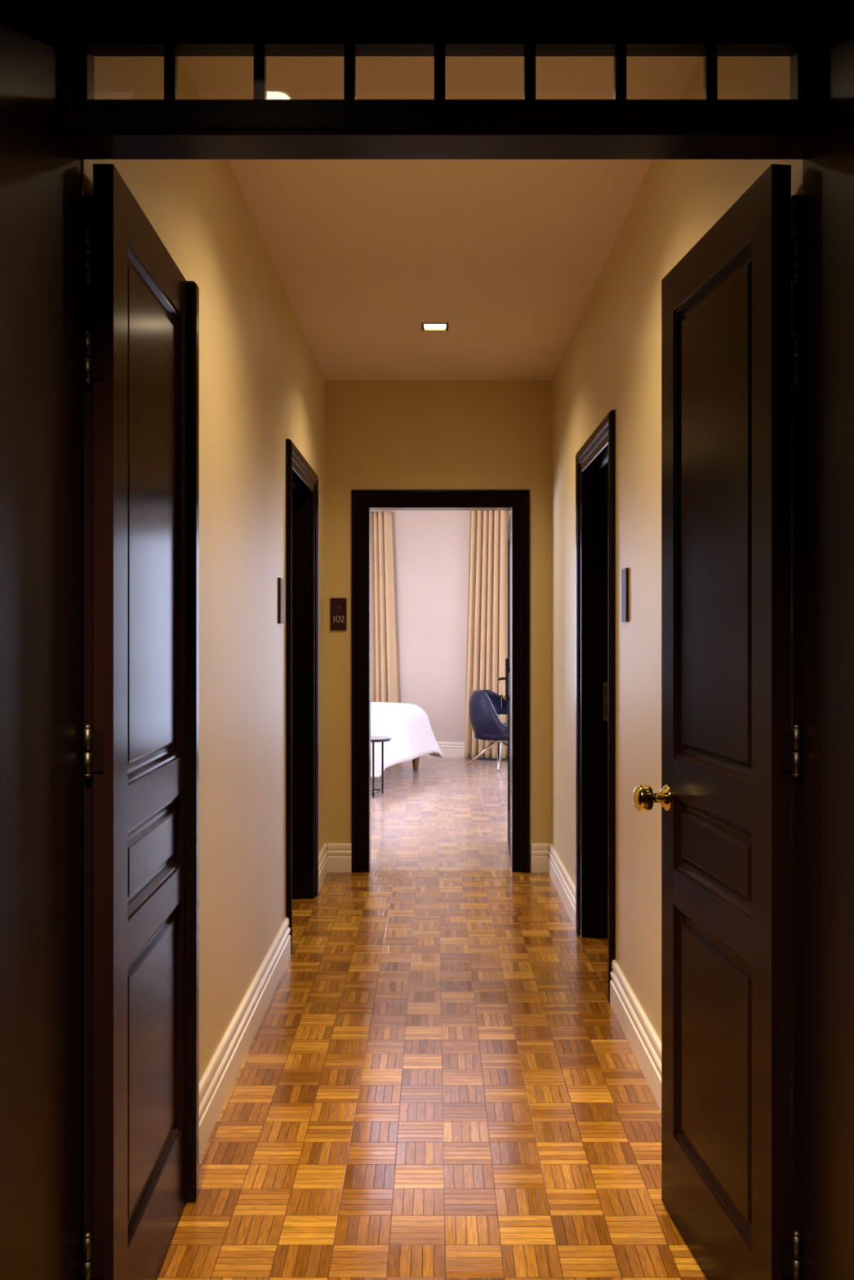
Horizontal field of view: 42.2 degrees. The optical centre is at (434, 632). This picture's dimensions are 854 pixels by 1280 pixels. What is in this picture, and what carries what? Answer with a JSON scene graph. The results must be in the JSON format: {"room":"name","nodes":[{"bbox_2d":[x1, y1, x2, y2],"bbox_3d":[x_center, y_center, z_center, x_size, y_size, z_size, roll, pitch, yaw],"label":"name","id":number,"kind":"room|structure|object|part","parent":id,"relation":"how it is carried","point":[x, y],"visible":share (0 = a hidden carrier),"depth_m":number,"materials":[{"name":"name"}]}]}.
{"room":"hallway","nodes":[
{"label":"hallway","id":0,"kind":"room"},
{"bbox_2d":[81,56,324,1279],"bbox_3d":[-0.698,-0.036,4.101,0.150,2.772,4.279,0,0,0],"label":"wall","id":1,"kind":"structure","parent":0,"point":[262,382],"depth_m":3.43,"materials":[{"name":"beige paint"}]},
{"bbox_2d":[83,164,199,1279],"bbox_3d":[-0.592,0.257,2.299,0.061,2.175,0.709,0,0,0],"label":"door","id":2,"kind":"structure","parent":1,"relation":"in","point":[142,354],"depth_m":2.19,"materials":[{"name":"brown wood"}]},
{"bbox_3d":[-0.600,0.210,1.958,0.025,0.072,0.004,0,0,-2],"label":"hinge plate","id":3,"kind":"part","parent":2,"relation":"part of","materials":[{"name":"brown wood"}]},
{"bbox_3d":[-0.600,-0.485,1.958,0.025,0.072,0.004,0,0,-2],"label":"hinge plate","id":4,"kind":"part","parent":2,"relation":"part of","materials":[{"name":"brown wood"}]},
{"bbox_3d":[-0.600,-0.664,1.958,0.025,0.072,0.004,0,0,-2],"label":"hinge plate","id":5,"kind":"part","parent":2,"relation":"part of","materials":[{"name":"black metal"}]},
{"bbox_3d":[-0.600,1.107,1.958,0.025,0.072,0.004,0,0,-2],"label":"hinge plate","id":6,"kind":"part","parent":2,"relation":"part of","materials":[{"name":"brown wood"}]},
{"bbox_3d":[-0.597,-0.781,2.306,0.036,0.098,0.491,0,0,-2],"label":"rail","id":7,"kind":"part","parent":2,"relation":"part of","materials":[{"name":"brown wood"}]},
{"bbox_3d":[-0.597,0.329,2.306,0.036,0.085,0.491,0,0,-2],"label":"rail","id":8,"kind":"part","parent":2,"relation":"part of","materials":[{"name":"brown wood"}]},
{"bbox_3d":[-0.597,0.579,2.306,0.036,0.079,0.491,0,0,-2],"label":"rail","id":9,"kind":"part","parent":2,"relation":"part of","materials":[{"name":"brown wood"}]},
{"bbox_3d":[-0.597,1.244,2.306,0.036,0.191,0.491,0,0,-2],"label":"rail","id":10,"kind":"part","parent":2,"relation":"part of","materials":[{"name":"brown wood"}]},
{"bbox_3d":[-0.597,-0.223,2.306,0.036,1.018,0.491,0,0,-2],"label":"panel","id":11,"kind":"part","parent":2,"relation":"part of","materials":[{"name":"brown wood"}]},
{"bbox_3d":[-0.597,0.455,2.306,0.036,0.168,0.491,0,0,-2],"label":"panel","id":12,"kind":"part","parent":2,"relation":"part of","materials":[{"name":"brown wood"}]},
{"bbox_3d":[-0.597,0.883,2.306,0.036,0.531,0.491,0,0,-2],"label":"panel","id":13,"kind":"part","parent":2,"relation":"part of","materials":[{"name":"brown wood"}]},
{"bbox_2d":[199,916,290,1159],"bbox_3d":[-0.613,1.270,3.650,0.020,0.160,1.940,0,0,0],"label":"baseboard","id":14,"kind":"structure","parent":1,"relation":"attached to","point":[217,1081],"depth_m":3.43,"materials":[{"name":"white wood"}]},
{"bbox_2d":[278,577,283,623],"bbox_3d":[-0.618,-0.126,4.436,0.010,0.182,0.091,0,0,0],"label":"plaque","id":15,"kind":"object","parent":1,"relation":"attached to","point":[280,580],"visible":1,"depth_m":4.39,"materials":[{"name":"black metal"}]},
{"bbox_2d":[285,439,318,955],"bbox_3d":[-0.686,0.271,5.162,0.174,2.158,1.085,0,0,0],"label":"door frame","id":16,"kind":"structure","parent":1,"relation":"attached to","point":[301,480],"depth_m":5.61,"materials":[{"name":"brown wood"}]},
{"bbox_2d":[318,843,328,892],"bbox_3d":[-0.613,1.270,5.973,0.020,0.160,0.535,0,0,0],"label":"baseboard","id":17,"kind":"structure","parent":1,"relation":"attached to","point":[322,855],"depth_m":5.99,"materials":[{"name":"white wood"}]},
{"bbox_2d":[0,0,853,1279],"bbox_3d":[0.015,-0.036,1.742,1.630,2.772,0.485,0,0,0],"label":"door frame","id":18,"kind":"structure","parent":1,"relation":"attached to","point":[43,144],"depth_m":1.84,"materials":[{"name":"brown wood"}]},
{"bbox_2d":[632,164,800,1279],"bbox_3d":[0.550,0.255,2.274,0.118,2.170,0.665,0,0,-7],"label":"door","id":19,"kind":"structure","parent":18,"relation":"attached to","point":[728,349],"depth_m":2.18,"materials":[{"name":"brown wood"}]},
{"bbox_3d":[0.496,0.383,2.557,0.077,0.060,0.060,0,0,-6],"label":"knob","id":20,"kind":"part","parent":19,"relation":"part of","materials":[{"name":"gold metal"}]},
{"bbox_3d":[0.583,-0.781,2.288,0.036,0.098,0.469,0,0,-6],"label":"rail","id":21,"kind":"part","parent":19,"relation":"part of","materials":[{"name":"brown wood"}]},
{"bbox_3d":[0.583,0.329,2.288,0.036,0.085,0.469,0,0,-6],"label":"rail","id":22,"kind":"part","parent":19,"relation":"part of","materials":[{"name":"brown wood"}]},
{"bbox_3d":[0.583,0.579,2.288,0.036,0.079,0.469,0,0,-6],"label":"rail","id":23,"kind":"part","parent":19,"relation":"part of","materials":[{"name":"brown wood"}]},
{"bbox_3d":[0.583,1.244,2.288,0.036,0.191,0.469,0,0,-6],"label":"rail","id":24,"kind":"part","parent":19,"relation":"part of","materials":[{"name":"brown wood"}]},
{"bbox_3d":[0.583,-0.223,2.288,0.036,1.018,0.469,0,0,-6],"label":"panel","id":25,"kind":"part","parent":19,"relation":"part of","materials":[{"name":"brown wood"}]},
{"bbox_3d":[0.583,0.455,2.288,0.036,0.168,0.469,0,0,-6],"label":"panel","id":26,"kind":"part","parent":19,"relation":"part of","materials":[{"name":"brown wood"}]},
{"bbox_3d":[0.583,0.883,2.288,0.036,0.531,0.469,0,0,-6],"label":"panel","id":27,"kind":"part","parent":19,"relation":"part of","materials":[{"name":"brown wood"}]},
{"bbox_3d":[0.627,1.107,1.962,0.025,0.072,0.004,0,0,-6],"label":"hinge plate","id":28,"kind":"part","parent":19,"relation":"part of","materials":[{"name":"black metal"}]},
{"bbox_3d":[0.627,0.210,1.962,0.025,0.072,0.004,0,0,-6],"label":"hinge plate","id":29,"kind":"part","parent":19,"relation":"part of","materials":[{"name":"black metal"}]},
{"bbox_3d":[0.627,-0.485,1.962,0.025,0.072,0.004,0,0,-6],"label":"hinge plate","id":30,"kind":"part","parent":19,"relation":"part of","materials":[{"name":"black metal"}]},
{"bbox_3d":[0.627,-0.664,1.962,0.025,0.072,0.004,0,0,-6],"label":"hinge plate","id":31,"kind":"part","parent":19,"relation":"part of","materials":[{"name":"black metal"}]},
{"bbox_2d":[67,15,817,111],"bbox_3d":[0.013,-0.964,1.905,1.278,0.176,0.040,0,0,0],"label":"window","id":32,"kind":"structure","parent":1,"relation":"in","point":[89,37],"depth_m":1.89,"materials":[{"name":"brown wood"}]},
{"bbox_3d":[-0.527,-0.955,1.898,0.131,0.094,0.002,0,0,0],"label":"pane","id":33,"kind":"part","parent":32,"relation":"part of","materials":[{"name":"clear glass"}]},
{"bbox_3d":[-0.376,-0.955,1.898,0.134,0.094,0.002,0,0,0],"label":"pane","id":34,"kind":"part","parent":32,"relation":"part of","materials":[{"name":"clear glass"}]},
{"bbox_3d":[-0.223,-0.955,1.898,0.135,0.094,0.002,0,0,0],"label":"pane","id":35,"kind":"part","parent":32,"relation":"part of","materials":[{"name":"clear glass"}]},
{"bbox_3d":[-0.069,-0.955,1.898,0.135,0.094,0.002,0,0,0],"label":"pane","id":36,"kind":"part","parent":32,"relation":"part of","materials":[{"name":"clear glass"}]},
{"bbox_3d":[0.085,-0.955,1.898,0.135,0.094,0.002,0,0,0],"label":"pane","id":37,"kind":"part","parent":32,"relation":"part of","materials":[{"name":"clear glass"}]},
{"bbox_3d":[0.240,-0.955,1.898,0.136,0.094,0.002,0,0,0],"label":"pane","id":38,"kind":"part","parent":32,"relation":"part of","materials":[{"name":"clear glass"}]},
{"bbox_3d":[0.394,-0.955,1.898,0.136,0.094,0.002,0,0,0],"label":"pane","id":39,"kind":"part","parent":32,"relation":"part of","materials":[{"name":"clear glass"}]},
{"bbox_3d":[0.550,-0.955,1.898,0.137,0.094,0.002,0,0,0],"label":"pane","id":40,"kind":"part","parent":32,"relation":"part of","materials":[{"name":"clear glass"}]},
{"bbox_2d":[370,511,414,512],"bbox_3d":[-0.100,-1.386,9.895,5.800,0.128,7.010,0,0,0],"label":"ceiling","id":41,"kind":"structure","parent":0,"point":[371,511],"depth_m":12.10,"materials":[{"name":"paint"}]},
{"bbox_2d":[370,511,399,702],"bbox_3d":[-0.605,0.010,12.112,0.452,2.656,0.182,0,0,19],"label":"curtain","id":42,"kind":"object","parent":41,"relation":"hanging from","point":[384,660],"visible":0.49,"depth_m":12.08,"materials":[{"name":"beige fabric"}]},
{"bbox_2d":[464,511,510,758],"bbox_3d":[0.575,0.010,11.745,0.563,2.656,0.179,0,0,16],"label":"curtain","id":43,"kind":"object","parent":41,"relation":"hanging from","point":[486,651],"visible":0.62,"depth_m":11.71,"materials":[{"name":"beige fabric"}]},
{"bbox_2d":[391,511,470,742],"bbox_3d":[-0.077,0.014,12.129,5.873,2.672,0.150,0,0,18],"label":"wall","id":44,"kind":"structure","parent":0,"point":[431,548],"depth_m":12.03,"materials":[{"name":"paint"}]},
{"bbox_2d":[422,742,464,757],"bbox_3d":[-0.078,1.270,12.040,5.254,0.160,0.020,0,0,18],"label":"baseboard","id":45,"kind":"structure","parent":44,"relation":"attached to","point":[451,749],"depth_m":11.95,"materials":[{"name":"white wood"}]},
{"bbox_2d":[476,757,507,760],"bbox_3d":[0.801,1.339,11.602,0.734,0.022,0.035,0,0,18],"label":"trim","id":46,"kind":"structure","parent":44,"relation":"attached to","point":[478,758],"depth_m":11.65,"materials":[{"name":"wood"}]},
{"bbox_2d":[155,755,707,1279],"bbox_3d":[0.000,1.410,5.550,6.400,0.120,15.700,0,0,0],"label":"floor","id":47,"kind":"structure","parent":0,"point":[439,1078],"depth_m":3.23,"materials":[{"name":"brown wood"}]},
{"bbox_2d":[370,736,391,797],"bbox_3d":[-0.512,1.112,9.170,0.302,0.476,0.302,0,0,0],"label":"side table","id":48,"kind":"object","parent":47,"relation":"on","point":[373,739],"visible":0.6,"depth_m":9.11,"materials":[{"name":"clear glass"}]},
{"bbox_3d":[-0.505,1.123,9.050,0.016,0.455,0.016,0,0,0],"label":"leg","id":49,"kind":"part","parent":48,"relation":"part of","materials":[{"name":"black metal"}]},
{"bbox_3d":[-0.512,1.322,9.170,0.095,0.016,0.263,0,0,16],"label":"foot rail","id":50,"kind":"part","parent":48,"relation":"part of","materials":[{"name":"black metal"}]},
{"bbox_3d":[-0.440,1.123,9.278,0.016,0.455,0.016,0,0,0],"label":"leg","id":51,"kind":"part","parent":48,"relation":"part of","materials":[{"name":"black metal"}]},
{"bbox_2d":[370,702,442,777],"bbox_3d":[-1.170,1.007,10.543,2.167,0.685,1.686,0,0,18],"label":"bed","id":52,"kind":"object","parent":47,"relation":"on","point":[408,726],"visible":0.31,"depth_m":10.08,"materials":[{"name":"fabric"}]},
{"bbox_3d":[-0.188,1.230,10.797,0.094,0.240,0.094,0,0,0],"label":"leg","id":53,"kind":"part","parent":52,"relation":"part of","materials":[{"name":"brown wood"}]},
{"bbox_2d":[466,689,507,770],"bbox_3d":[0.608,0.965,11.013,0.543,0.767,0.542,0,0,-16],"label":"desk chair","id":54,"kind":"object","parent":47,"relation":"on","point":[485,705],"visible":0.87,"depth_m":10.82,"materials":[{"name":"blue leather"}]},
{"bbox_3d":[0.474,1.208,11.100,0.343,0.280,0.028,0,0,31],"label":"leg","id":55,"kind":"part","parent":54,"relation":"part of","materials":[{"name":"silver metal"}]},
{"bbox_3d":[0.547,0.816,11.015,0.412,0.469,0.577,0,0,8],"label":"backrest","id":56,"kind":"part","parent":54,"relation":"part of","materials":[{"name":"blue leather"}]},
{"bbox_3d":[0.640,1.014,11.000,0.490,0.097,0.490,0,0,8],"label":"seat","id":57,"kind":"part","parent":54,"relation":"part of","materials":[{"name":"blue leather"}]},
{"bbox_3d":[0.626,1.208,10.863,0.028,0.278,0.236,0,0,6],"label":"leg","id":58,"kind":"part","parent":54,"relation":"part of","materials":[{"name":"silver metal"}]},
{"bbox_3d":[0.657,1.208,11.162,0.028,0.279,0.284,0,0,6],"label":"leg","id":59,"kind":"part","parent":54,"relation":"part of","materials":[{"name":"silver metal"}]},
{"bbox_3d":[0.793,1.208,10.908,0.314,0.280,0.028,0,0,31],"label":"leg","id":60,"kind":"part","parent":54,"relation":"part of","materials":[{"name":"silver metal"}]},
{"bbox_2d":[324,380,551,871],"bbox_3d":[-0.100,-0.036,6.315,5.800,2.772,0.150,0,0,0],"label":"wall","id":61,"kind":"structure","parent":0,"point":[380,434],"depth_m":6.24,"materials":[{"name":"beige paint"}]},
{"bbox_2d":[330,598,346,630],"bbox_3d":[-0.544,-0.102,6.234,0.091,0.182,0.011,0,0,0],"label":"plaque","id":62,"kind":"object","parent":61,"relation":"attached to","point":[338,606],"visible":1,"depth_m":6.23,"materials":[{"name":"black"}]},
{"bbox_2d":[327,843,351,872],"bbox_3d":[-0.537,1.270,6.230,0.133,0.160,0.020,0,0,0],"label":"baseboard","id":63,"kind":"structure","parent":61,"relation":"attached to","point":[339,855],"depth_m":6.22,"materials":[{"name":"white wood"}]},
{"bbox_2d":[351,489,529,872],"bbox_3d":[0.032,0.274,6.303,1.006,2.153,0.174,0,0,0],"label":"door frame","id":64,"kind":"structure","parent":61,"relation":"attached to","point":[362,501],"depth_m":6.22,"materials":[{"name":"brown wood"}]},
{"bbox_2d":[497,515,510,858],"bbox_3d":[0.441,0.325,6.783,0.102,2.035,0.761,0,0,2],"label":"door","id":65,"kind":"structure","parent":61,"relation":"in","point":[507,677],"depth_m":7.05,"materials":[{"name":"brown wood"}]},
{"bbox_3d":[0.427,0.297,7.056,0.050,0.020,0.114,0,0,2],"label":"lever","id":66,"kind":"part","parent":65,"relation":"part of","materials":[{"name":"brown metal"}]},
{"bbox_3d":[0.459,0.302,7.102,0.016,0.270,0.050,0,0,2],"label":"lock plate","id":67,"kind":"part","parent":65,"relation":"part of","materials":[{"name":"brown metal"}]},
{"bbox_3d":[0.472,-0.640,6.781,0.038,0.105,0.561,0,0,2],"label":"rail","id":68,"kind":"part","parent":65,"relation":"part of","materials":[{"name":"brown wood"}]},
{"bbox_3d":[0.472,0.327,6.781,0.038,0.130,0.561,0,0,2],"label":"rail","id":69,"kind":"part","parent":65,"relation":"part of","materials":[{"name":"brown wood"}]},
{"bbox_3d":[0.472,1.242,6.781,0.038,0.200,0.561,0,0,2],"label":"rail","id":70,"kind":"part","parent":65,"relation":"part of","materials":[{"name":"brown wood"}]},
{"bbox_3d":[0.472,-0.163,6.781,0.038,0.850,0.561,0,0,2],"label":"panel","id":71,"kind":"part","parent":65,"relation":"part of","materials":[{"name":"brown wood"}]},
{"bbox_3d":[0.472,0.767,6.781,0.038,0.750,0.561,0,0,2],"label":"panel","id":72,"kind":"part","parent":65,"relation":"part of","materials":[{"name":"brown wood"}]},
{"bbox_2d":[530,843,548,872],"bbox_3d":[0.589,1.270,6.230,0.096,0.160,0.020,0,0,0],"label":"baseboard","id":73,"kind":"structure","parent":61,"relation":"attached to","point":[539,851],"depth_m":6.22,"materials":[{"name":"white wood"}]},
{"bbox_2d":[182,56,700,380],"bbox_3d":[0.000,-1.482,1.970,4.400,0.120,8.540,0,0,0],"label":"ceiling","id":74,"kind":"structure","parent":0,"point":[510,255],"depth_m":3.89,"materials":[{"name":"paint"}]},
{"bbox_2d":[421,323,448,331],"bbox_3d":[0.000,-1.470,5.147,0.124,0.103,0.124,0,0,0],"label":"recessed light","id":75,"kind":"object","parent":74,"relation":"in","point":[425,326],"visible":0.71,"depth_m":5.18,"materials":[{"name":"white metal"}]},
{"bbox_2d":[551,56,802,1041],"bbox_3d":[0.731,-0.036,4.101,0.150,2.772,4.279,0,0,0],"label":"wall","id":76,"kind":"structure","parent":0,"point":[611,360],"depth_m":3.66,"materials":[{"name":"beige paint"}]},
{"bbox_2d":[547,843,575,929],"bbox_3d":[0.646,1.270,5.616,0.020,0.160,1.248,0,0,0],"label":"baseboard","id":77,"kind":"structure","parent":76,"relation":"attached to","point":[562,882],"depth_m":5.54,"materials":[{"name":"white wood"}]},
{"bbox_2d":[575,409,615,1003],"bbox_3d":[0.719,0.271,4.506,0.174,2.158,0.972,0,0,0],"label":"door frame","id":78,"kind":"structure","parent":76,"relation":"attached to","point":[595,461],"depth_m":4.89,"materials":[{"name":"brown wood"}]},
{"bbox_3d":[0.753,0.305,4.890,0.019,0.170,0.004,0,0,0],"label":"strike plate","id":79,"kind":"part","parent":78,"relation":"part of","materials":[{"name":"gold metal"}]},
{"bbox_2d":[621,568,628,622],"bbox_3d":[0.651,-0.127,3.788,0.010,0.182,0.091,0,0,0],"label":"plaque","id":80,"kind":"object","parent":76,"relation":"attached to","point":[624,572],"visible":1,"depth_m":3.76,"materials":[{"name":"black metal"}]},
{"bbox_2d":[609,960,661,1111],"bbox_3d":[0.646,1.270,3.340,0.020,0.160,1.360,0,0,0],"label":"baseboard","id":81,"kind":"structure","parent":76,"relation":"attached to","point":[645,1044],"depth_m":3.49,"materials":[{"name":"white wood"}]}
]}

